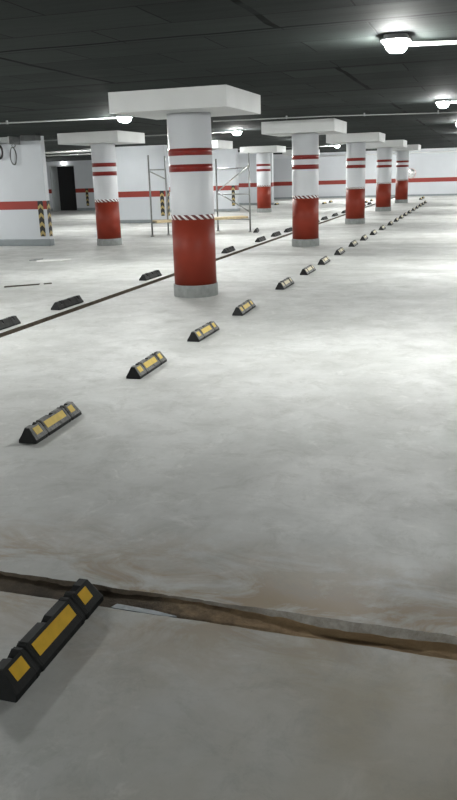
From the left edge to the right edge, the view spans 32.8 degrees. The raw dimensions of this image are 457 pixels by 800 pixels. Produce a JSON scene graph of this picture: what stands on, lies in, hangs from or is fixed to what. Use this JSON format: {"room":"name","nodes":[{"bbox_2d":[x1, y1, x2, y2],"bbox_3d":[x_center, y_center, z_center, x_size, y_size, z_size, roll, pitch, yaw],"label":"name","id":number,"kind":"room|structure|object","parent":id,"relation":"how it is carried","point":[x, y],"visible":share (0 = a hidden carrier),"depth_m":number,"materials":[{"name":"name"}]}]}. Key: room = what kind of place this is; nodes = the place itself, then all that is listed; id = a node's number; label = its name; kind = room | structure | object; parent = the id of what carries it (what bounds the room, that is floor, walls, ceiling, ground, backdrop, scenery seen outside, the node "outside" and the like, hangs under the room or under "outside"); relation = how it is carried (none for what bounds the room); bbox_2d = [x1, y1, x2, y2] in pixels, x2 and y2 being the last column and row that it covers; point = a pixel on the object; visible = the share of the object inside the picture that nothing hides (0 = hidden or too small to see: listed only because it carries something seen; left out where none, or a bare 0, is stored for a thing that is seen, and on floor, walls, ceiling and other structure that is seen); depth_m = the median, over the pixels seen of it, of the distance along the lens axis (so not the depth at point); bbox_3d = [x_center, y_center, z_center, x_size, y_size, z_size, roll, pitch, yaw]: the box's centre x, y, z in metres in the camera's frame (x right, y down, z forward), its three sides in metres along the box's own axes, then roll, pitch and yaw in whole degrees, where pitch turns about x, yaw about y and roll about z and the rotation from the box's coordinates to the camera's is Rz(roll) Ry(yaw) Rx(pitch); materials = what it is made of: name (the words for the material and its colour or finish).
{"room":"parking garage","nodes":[
{"label":"parking garage","id":0,"kind":"room"},
{"bbox_2d":[0,136,52,238],"bbox_3d":[-7.208,-5.268,19.911,5.790,2.600,0.170,3,17,17],"label":"wall","id":1,"kind":"structure","parent":0,"point":[23,184],"depth_m":19.15,"materials":[{"name":"white paint"}]},
{"bbox_2d":[0,145,2,158],"bbox_3d":[-5.622,-6.057,18.976,0.281,0.362,0.076,3,17,17],"label":"cable coil","id":2,"kind":"object","parent":1,"relation":"hanging from","point":[1,148],"visible":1,"depth_m":18.92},
{"bbox_2d":[0,136,20,144],"bbox_3d":[-7.605,-6.351,19.359,5.240,0.180,0.480,3,17,17],"label":"air duct","id":3,"kind":"object","parent":1,"relation":"attached to","point":[12,140],"visible":1,"depth_m":18.46,"materials":[{"name":"metal"}]},
{"bbox_2d":[10,147,16,164],"bbox_3d":[-5.233,-5.933,18.899,0.195,0.430,0.046,3,17,17],"label":"cable coil","id":4,"kind":"object","parent":1,"relation":"hanging from","point":[11,147],"visible":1,"depth_m":18.89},
{"bbox_2d":[0,238,54,245],"bbox_3d":[-7.159,-4.102,20.247,5.815,0.170,0.220,3,17,17],"label":"baseboard","id":5,"kind":"structure","parent":1,"relation":"attached to","point":[3,242],"depth_m":19.48,"materials":[{"name":"grey paint"}]},
{"bbox_2d":[37,201,45,235],"bbox_3d":[-4.615,-4.476,19.192,0.145,0.855,0.012,3,17,17],"label":"guard","id":6,"kind":"object","parent":1,"relation":"attached to","point":[40,203],"visible":1,"depth_m":19.18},
{"bbox_2d":[46,200,52,235],"bbox_3d":[-4.425,-4.491,19.224,0.012,0.855,0.145,3,17,17],"label":"guard","id":7,"kind":"object","parent":1,"relation":"attached to","point":[47,202],"visible":1,"depth_m":19.21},
{"bbox_2d":[46,160,94,208],"bbox_3d":[-9.368,-11.076,40.054,11.000,2.600,0.750,3,17,17],"label":"wall","id":8,"kind":"structure","parent":0,"point":[83,175],"depth_m":39.06,"materials":[{"name":"white paint"}]},
{"bbox_2d":[49,165,73,210],"bbox_3d":[-8.266,-10.829,39.731,1.360,2.240,0.710,3,17,17],"label":"door frame","id":9,"kind":"structure","parent":8,"relation":"attached to","point":[53,169],"depth_m":39.84,"materials":[{"name":"grey paint"}]},
{"bbox_2d":[57,166,76,210],"bbox_3d":[-8.148,-10.889,40.013,1.310,2.190,0.111,3,17,17],"label":"door","id":10,"kind":"structure","parent":9,"relation":"attached to","point":[66,179],"depth_m":40.06,"materials":[{"name":"black paint"}]},
{"bbox_2d":[50,208,94,210],"bbox_3d":[-9.448,-9.789,40.044,11.000,0.140,0.025,3,17,17],"label":"baseboard","id":11,"kind":"structure","parent":8,"relation":"attached to","point":[51,209],"depth_m":39.36,"materials":[{"name":"grey paint"}]},
{"bbox_2d":[85,188,88,205],"bbox_3d":[-7.110,-10.218,39.148,0.145,0.855,0.012,3,17,17],"label":"guard","id":12,"kind":"object","parent":8,"relation":"attached to","point":[86,189],"visible":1,"depth_m":39.14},
{"bbox_2d":[115,145,170,219],"bbox_3d":[-3.445,-7.601,27.500,2.770,2.600,0.300,3,17,17],"label":"wall","id":13,"kind":"structure","parent":0,"point":[131,161],"depth_m":27.21,"materials":[{"name":"white paint"}]},
{"bbox_2d":[120,219,163,222],"bbox_3d":[-3.395,-6.408,27.844,2.795,0.115,0.350,3,17,17],"label":"baseboard","id":14,"kind":"structure","parent":13,"relation":"attached to","point":[121,221],"depth_m":27.62,"materials":[{"name":"grey paint"}]},
{"bbox_2d":[160,191,164,215],"bbox_3d":[-2.310,-6.876,27.172,0.145,0.855,0.012,3,17,17],"label":"guard","id":15,"kind":"object","parent":13,"relation":"attached to","point":[161,192],"visible":1,"depth_m":27.17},
{"bbox_2d":[167,190,169,215],"bbox_3d":[-2.100,-6.910,27.264,0.012,0.855,0.145,3,17,17],"label":"guard","id":16,"kind":"object","parent":13,"relation":"attached to","point":[167,190],"visible":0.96,"depth_m":27.25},
{"bbox_2d":[168,149,238,209],"bbox_3d":[-2.369,-9.681,34.515,5.800,2.600,0.300,3,17,17],"label":"wall","id":17,"kind":"structure","parent":0,"point":[226,158],"depth_m":33.63,"materials":[{"name":"white paint"}]},
{"bbox_2d":[170,208,239,211],"bbox_3d":[-2.319,-8.488,34.859,5.825,0.115,0.350,3,17,17],"label":"baseboard","id":18,"kind":"structure","parent":17,"relation":"attached to","point":[238,209],"depth_m":34.02,"materials":[{"name":"grey paint"}]},
{"bbox_2d":[231,185,234,205],"bbox_3d":[0.209,-8.870,33.735,0.145,0.855,0.012,3,17,17],"label":"guard","id":19,"kind":"object","parent":17,"relation":"attached to","point":[232,186],"visible":1,"depth_m":33.71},
{"bbox_2d":[0,195,456,799],"bbox_3d":[-3.434,-4.754,22.494,33.500,0.061,53.600,3,17,17],"label":"floor","id":20,"kind":"structure","parent":0,"point":[296,460],"depth_m":3.91,"materials":[{"name":"concrete"}]},
{"bbox_2d":[0,316,20,329],"bbox_3d":[-2.568,-0.851,8.735,0.130,0.099,0.645,3,17,17],"label":"wheel stop","id":21,"kind":"object","parent":20,"relation":"on","point":[10,321],"visible":1,"depth_m":8.83,"materials":[{"name":"grey rubber"}]},
{"bbox_2d":[4,283,39,287],"bbox_3d":[-3.244,-1.802,12.211,0.557,0.019,0.072,-9,18,-22],"label":"stick","id":22,"kind":"object","parent":20,"relation":"on","point":[38,283],"visible":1,"depth_m":12.18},
{"bbox_2d":[19,402,81,443],"bbox_3d":[-1.185,0.138,5.195,0.130,0.099,0.645,3,17,15],"label":"wheel stop","id":23,"kind":"object","parent":20,"relation":"on","point":[56,419],"visible":1,"depth_m":5.10,"materials":[{"name":"black rubber"}]},
{"bbox_2d":[0,578,103,702],"bbox_3d":[-0.646,0.826,2.778,0.130,0.099,0.645,3,17,17],"label":"wheel stop","id":24,"kind":"object","parent":20,"relation":"on","point":[25,662],"visible":1,"depth_m":2.70,"materials":[{"name":"black rubber"}]},
{"bbox_2d":[37,259,69,261],"bbox_3d":[-3.562,-2.864,15.878,0.662,0.023,0.291,-3,16,-2],"label":"paper scrap","id":25,"kind":"object","parent":20,"relation":"on","point":[43,259],"visible":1,"depth_m":15.74,"materials":[{"name":"white paper"}]},
{"bbox_2d":[51,295,83,309],"bbox_3d":[-2.103,-1.276,10.140,0.130,0.099,0.645,4,17,18],"label":"wheel stop","id":26,"kind":"object","parent":20,"relation":"on","point":[62,304],"visible":1,"depth_m":10.06,"materials":[{"name":"black rubber"}]},
{"bbox_2d":[57,130,144,245],"bbox_3d":[-2.958,-5.066,18.757,1.534,2.600,1.542,3,17,17],"label":"round column","id":27,"kind":"structure","parent":20,"relation":"on","point":[102,143],"depth_m":18.46,"materials":[{"name":"white paint"}]},
{"bbox_2d":[126,351,166,378],"bbox_3d":[-0.699,-0.310,6.678,0.130,0.099,0.645,3,17,15],"label":"wheel stop","id":28,"kind":"object","parent":20,"relation":"on","point":[156,359],"visible":1,"depth_m":6.57,"materials":[{"name":"black rubber"}]},
{"bbox_2d":[139,270,161,280],"bbox_3d":[-1.269,-2.037,12.659,0.130,0.099,0.645,4,17,18],"label":"wheel stop","id":29,"kind":"object","parent":20,"relation":"on","point":[156,273],"visible":1,"depth_m":12.55,"materials":[{"name":"black rubber"}]},
{"bbox_2d":[108,85,260,297],"bbox_3d":[-0.487,-2.709,10.411,1.534,2.600,1.542,3,17,17],"label":"round column","id":30,"kind":"structure","parent":20,"relation":"on","point":[188,112],"depth_m":10.09,"materials":[{"name":"white paint"}]},
{"bbox_2d":[0,206,369,337],"bbox_3d":[2.965,-5.590,24.747,0.137,0.015,44.960,3,17,17],"label":"drain grating","id":31,"kind":"object","parent":20,"relation":"on","point":[369,206],"visible":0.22,"depth_m":11.01,"materials":[{"name":"metal"}]},
{"bbox_2d":[147,153,251,236],"bbox_3d":[-0.869,-5.740,21.684,2.872,2.130,1.094,-5,17,-12],"label":"scaffold","id":32,"kind":"object","parent":20,"relation":"on","point":[217,218],"visible":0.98,"depth_m":21.56,"materials":[{"name":"galvanised steel"},{"name":"pale plank wood"}]},
{"bbox_2d":[187,321,219,341],"bbox_3d":[-0.255,-0.715,8.019,0.130,0.099,0.645,3,17,18],"label":"wheel stop","id":33,"kind":"object","parent":20,"relation":"on","point":[211,327],"visible":1,"depth_m":7.90,"materials":[{"name":"black rubber"}]},
{"bbox_2d":[212,140,232,195],"bbox_3d":[-0.785,-7.030,25.258,1.534,2.600,1.542,3,17,17],"label":"round column","id":34,"kind":"structure","parent":20,"relation":"on","point":[216,144],"depth_m":24.49,"materials":[{"name":"white paint"}]},
{"bbox_2d":[221,246,234,252],"bbox_3d":[-0.001,-3.195,16.492,0.130,0.099,0.645,3,17,16],"label":"wheel stop","id":35,"kind":"object","parent":20,"relation":"on","point":[231,248],"visible":1,"depth_m":16.35,"materials":[{"name":"black rubber"}]},
{"bbox_2d":[0,573,456,660],"bbox_3d":[-0.943,0.779,3.240,10.360,0.041,0.153,3,17,17],"label":"drainage channel","id":36,"kind":"object","parent":20,"relation":"on","point":[190,610],"visible":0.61,"depth_m":2.96,"materials":[{"name":"brown metal"}]},
{"bbox_2d":[110,604,176,617],"bbox_3d":[-0.324,0.816,2.995,0.270,0.019,0.040,3,17,17],"label":"scrap","id":37,"kind":"object","parent":36,"relation":"on","point":[116,606],"visible":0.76,"depth_m":2.99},
{"bbox_2d":[232,299,255,315],"bbox_3d":[0.189,-1.121,9.361,0.130,0.099,0.645,3,17,16],"label":"wheel stop","id":38,"kind":"object","parent":20,"relation":"on","point":[242,309],"visible":1,"depth_m":9.22,"materials":[{"name":"black rubber"}]},
{"bbox_2d":[255,236,265,241],"bbox_3d":[0.779,-3.906,18.846,0.130,0.099,0.645,3,17,16],"label":"wheel stop","id":39,"kind":"object","parent":20,"relation":"on","point":[259,239],"visible":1,"depth_m":18.69,"materials":[{"name":"black rubber"}]},
{"bbox_2d":[240,145,285,212],"bbox_3d":[1.450,-9.070,32.011,1.534,2.600,1.542,3,17,17],"label":"round column","id":40,"kind":"structure","parent":20,"relation":"on","point":[262,153],"depth_m":31.74,"materials":[{"name":"white paint"}]},
{"bbox_2d":[271,231,280,236],"bbox_3d":[1.238,-4.325,20.233,0.130,0.099,0.645,3,17,17],"label":"wheel stop","id":41,"kind":"object","parent":20,"relation":"on","point":[277,233],"visible":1,"depth_m":20.06,"materials":[{"name":"black rubber"}]},
{"bbox_2d":[275,277,293,289],"bbox_3d":[0.819,-1.696,11.264,0.130,0.099,0.645,3,17,17],"label":"wheel stop","id":42,"kind":"object","parent":20,"relation":"on","point":[288,281],"visible":1,"depth_m":11.11,"materials":[{"name":"rubber"}]},
{"bbox_2d":[284,227,291,232],"bbox_3d":[1.664,-4.714,21.520,0.130,0.099,0.645,3,17,18],"label":"wheel stop","id":43,"kind":"object","parent":20,"relation":"on","point":[290,228],"visible":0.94,"depth_m":21.35,"materials":[{"name":"black rubber"}]},
{"bbox_2d":[282,149,319,155],"bbox_3d":[3.610,-11.042,38.535,1.534,2.600,1.542,3,17,17],"label":"round column","id":44,"kind":"structure","parent":20,"relation":"on","point":[288,152],"depth_m":37.67,"materials":[{"name":"white paint"}]},
{"bbox_2d":[261,118,346,246],"bbox_3d":[1.676,-4.683,16.946,1.534,2.600,1.542,3,17,17],"label":"round column","id":45,"kind":"structure","parent":20,"relation":"on","point":[305,134],"depth_m":16.64,"materials":[{"name":"white paint"}]},
{"bbox_2d":[300,265,315,274],"bbox_3d":[1.299,-2.134,12.714,0.130,0.099,0.645,4,17,18],"label":"wheel stop","id":46,"kind":"object","parent":20,"relation":"on","point":[309,269],"visible":1,"depth_m":12.57,"materials":[{"name":"black rubber"}]},
{"bbox_2d":[318,256,329,264],"bbox_3d":[1.720,-2.518,13.987,0.130,0.099,0.645,3,17,16],"label":"wheel stop","id":47,"kind":"object","parent":20,"relation":"on","point":[325,259],"visible":1,"depth_m":13.79,"materials":[{"name":"black rubber"}]},
{"bbox_2d":[334,247,344,254],"bbox_3d":[2.216,-2.970,15.484,0.130,0.099,0.645,3,17,16],"label":"wheel stop","id":48,"kind":"object","parent":20,"relation":"on","point":[340,250],"visible":1,"depth_m":15.29,"materials":[{"name":"black rubber"}]},
{"bbox_2d":[348,240,357,246],"bbox_3d":[2.736,-3.433,17.015,0.130,0.099,0.645,3,17,17],"label":"wheel stop","id":49,"kind":"object","parent":20,"relation":"on","point":[353,243],"visible":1,"depth_m":16.77,"materials":[{"name":"black rubber"}]},
{"bbox_2d":[326,132,384,223],"bbox_3d":[3.840,-6.658,23.481,1.534,2.600,1.542,3,17,17],"label":"round column","id":50,"kind":"structure","parent":20,"relation":"on","point":[355,143],"depth_m":23.19,"materials":[{"name":"white paint"}]},
{"bbox_2d":[360,234,367,240],"bbox_3d":[3.207,-3.846,18.378,0.130,0.099,0.645,3,17,15],"label":"wheel stop","id":51,"kind":"object","parent":20,"relation":"on","point":[364,237],"visible":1,"depth_m":18.11,"materials":[{"name":"black rubber"}]},
{"bbox_2d":[370,229,376,234],"bbox_3d":[3.693,-4.272,19.787,0.130,0.099,0.645,3,17,16],"label":"wheel stop","id":52,"kind":"object","parent":20,"relation":"on","point":[373,232],"visible":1,"depth_m":19.55,"materials":[{"name":"black rubber"}]},
{"bbox_2d":[366,140,406,211],"bbox_3d":[6.003,-8.632,30.016,1.534,2.600,1.542,3,17,17],"label":"round column","id":53,"kind":"structure","parent":20,"relation":"on","point":[384,149],"depth_m":29.76,"materials":[{"name":"white paint"}]},
{"bbox_2d":[392,144,420,202],"bbox_3d":[8.166,-10.607,36.552,1.534,2.600,1.542,3,17,17],"label":"round column","id":54,"kind":"structure","parent":20,"relation":"on","point":[402,156],"depth_m":36.32,"materials":[{"name":"white paint"}]},
{"bbox_2d":[0,0,456,157],"bbox_3d":[-3.517,-7.374,21.729,33.500,0.200,53.600,3,17,17],"label":"ceiling","id":55,"kind":"structure","parent":0,"point":[60,59],"depth_m":7.30,"materials":[{"name":"black concrete"}]},
{"bbox_2d":[20,134,40,140],"bbox_3d":[-4.617,-6.114,18.118,0.400,0.130,0.250,3,17,17],"label":"junction box","id":56,"kind":"object","parent":55,"relation":"attached to","point":[32,137],"visible":0.99,"depth_m":18.02,"materials":[{"name":"grey metal"}]},
{"bbox_2d":[0,117,116,123],"bbox_3d":[-6.734,-4.987,14.358,10.041,0.058,0.190,3,17,15],"label":"conduit pipe","id":57,"kind":"object","parent":55,"relation":"attached to","point":[6,122],"visible":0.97,"depth_m":13.36,"materials":[{"name":"white metal"}]},
{"bbox_2d":[45,149,90,153],"bbox_3d":[-4.984,-8.218,25.467,2.513,0.199,0.096,3,17,17],"label":"insulated pipe","id":58,"kind":"object","parent":55,"relation":"attached to","point":[74,150],"visible":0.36,"depth_m":25.54,"materials":[{"name":"metal"}]},
{"bbox_2d":[45,149,90,155],"bbox_3d":[-5.008,-8.236,25.688,2.455,0.272,0.056,3,17,17],"label":"insulated pipe","id":59,"kind":"object","parent":55,"relation":"attached to","point":[45,149],"visible":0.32,"depth_m":25.81,"materials":[{"name":"metal"}]},
{"bbox_2d":[46,156,91,161],"bbox_3d":[-6.081,-9.640,31.044,4.400,0.150,0.300,3,17,17],"label":"cable tray","id":60,"kind":"object","parent":55,"relation":"attached to","point":[79,158],"visible":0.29,"depth_m":30.99,"materials":[{"name":"grey metal"}]},
{"bbox_2d":[116,115,132,122],"bbox_3d":[-1.764,-4.766,13.171,0.224,0.120,0.356,3,17,17],"label":"ceiling lamp","id":61,"kind":"object","parent":55,"relation":"attached to","point":[122,118],"visible":0.95,"depth_m":13.06,"materials":[{"name":"white plastic"}]},
{"bbox_2d":[118,117,130,122],"bbox_3d":[-1.764,-4.746,13.177,0.170,0.078,0.310,3,17,17],"label":"diffuser","id":62,"kind":"object","parent":61,"relation":"attached to","point":[122,119],"depth_m":13.08,"materials":[{"name":"white plastic"}]},
{"bbox_2d":[44,131,230,140],"bbox_3d":[-4.726,-6.734,20.166,10.005,0.026,0.063,3,17,16],"label":"conduit pipe","id":63,"kind":"object","parent":55,"relation":"attached to","point":[228,131],"visible":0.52,"depth_m":19.29,"materials":[{"name":"metal"}]},
{"bbox_2d":[231,130,241,134],"bbox_3d":[0.200,-6.484,18.850,0.224,0.120,0.356,3,17,17],"label":"ceiling lamp","id":64,"kind":"object","parent":55,"relation":"attached to","point":[235,132],"visible":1,"depth_m":18.73,"materials":[{"name":"white plastic"}]},
{"bbox_2d":[213,111,456,121],"bbox_3d":[5.536,-5.337,14.229,11.717,0.055,0.290,0,16,4],"label":"conduit pipe","id":65,"kind":"object","parent":55,"relation":"attached to","point":[437,112],"visible":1,"depth_m":14.45,"materials":[{"name":"grey metal"}]},
{"bbox_2d":[381,33,411,52],"bbox_3d":[1.330,-2.818,6.160,0.224,0.120,0.356,3,17,17],"label":"ceiling lamp","id":66,"kind":"object","parent":55,"relation":"attached to","point":[394,42],"visible":1,"depth_m":6.04,"materials":[{"name":"white plastic"}]},
{"bbox_2d":[385,39,407,52],"bbox_3d":[1.331,-2.798,6.166,0.170,0.078,0.310,3,17,17],"label":"diffuser","id":67,"kind":"object","parent":66,"relation":"attached to","point":[392,45],"depth_m":6.06,"materials":[{"name":"white plastic"}]},
{"bbox_2d":[410,40,456,45],"bbox_3d":[4.870,-2.735,5.391,7.048,0.061,0.120,3,17,15],"label":"conduit pipe","id":68,"kind":"object","parent":55,"relation":"attached to","point":[448,42],"visible":0.88,"depth_m":6.28,"materials":[{"name":"white metal"}]},
{"bbox_2d":[435,99,450,107],"bbox_3d":[3.353,-4.627,12.143,0.224,0.120,0.356,3,17,17],"label":"ceiling lamp","id":69,"kind":"object","parent":55,"relation":"attached to","point":[442,103],"visible":0.99,"depth_m":12.02,"materials":[{"name":"white plastic"}]},
{"bbox_2d":[437,102,448,107],"bbox_3d":[3.353,-4.607,12.149,0.170,0.078,0.310,3,17,17],"label":"diffuser","id":70,"kind":"object","parent":69,"relation":"attached to","point":[440,104],"depth_m":12.04,"materials":[{"name":"white plastic"}]},
{"bbox_2d":[238,152,273,202],"bbox_3d":[-0.526,-11.363,40.081,5.800,2.600,0.300,3,17,17],"label":"wall","id":71,"kind":"structure","parent":0,"point":[242,157],"depth_m":39.41,"materials":[{"name":"white paint"}]},
{"bbox_2d":[239,202,273,204],"bbox_3d":[-0.477,-10.169,40.425,5.825,0.115,0.350,3,17,17],"label":"baseboard","id":72,"kind":"structure","parent":71,"relation":"attached to","point":[272,203],"depth_m":39.74,"materials":[{"name":"grey paint"}]},
{"bbox_2d":[273,152,456,196],"bbox_3d":[4.651,-13.447,46.669,33.500,2.600,0.200,3,17,17],"label":"wall","id":73,"kind":"structure","parent":0,"point":[436,173],"depth_m":45.33,"materials":[{"name":"white paint"}]},
{"bbox_2d":[273,147,456,158],"bbox_3d":[9.802,-14.216,44.534,22.500,0.240,0.160,3,17,17],"label":"trim","id":74,"kind":"structure","parent":73,"relation":"attached to","point":[275,156],"depth_m":44.94,"materials":[{"name":"paint"}]},
{"bbox_2d":[274,194,456,198],"bbox_3d":[9.895,-11.903,45.274,22.500,0.100,0.030,3,17,17],"label":"baseboard","id":75,"kind":"structure","parent":73,"relation":"attached to","point":[411,194],"depth_m":45.71,"materials":[{"name":"grey paint"}]},
{"bbox_2d":[319,151,456,156],"bbox_3d":[12.531,-13.941,43.583,16.500,0.060,0.060,3,17,17],"label":"conduit pipe","id":76,"kind":"object","parent":73,"relation":"attached to","point":[434,151],"visible":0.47,"depth_m":44.21,"materials":[{"name":"white metal"}]},
{"bbox_2d":[408,168,415,178],"bbox_3d":[10.493,-13.033,44.689,0.590,0.590,0.112,3,17,17],"label":"convex mirror","id":77,"kind":"object","parent":73,"relation":"attached to","point":[412,172],"visible":0.81,"depth_m":44.64,"materials":[{"name":"grey metal"}]}
]}

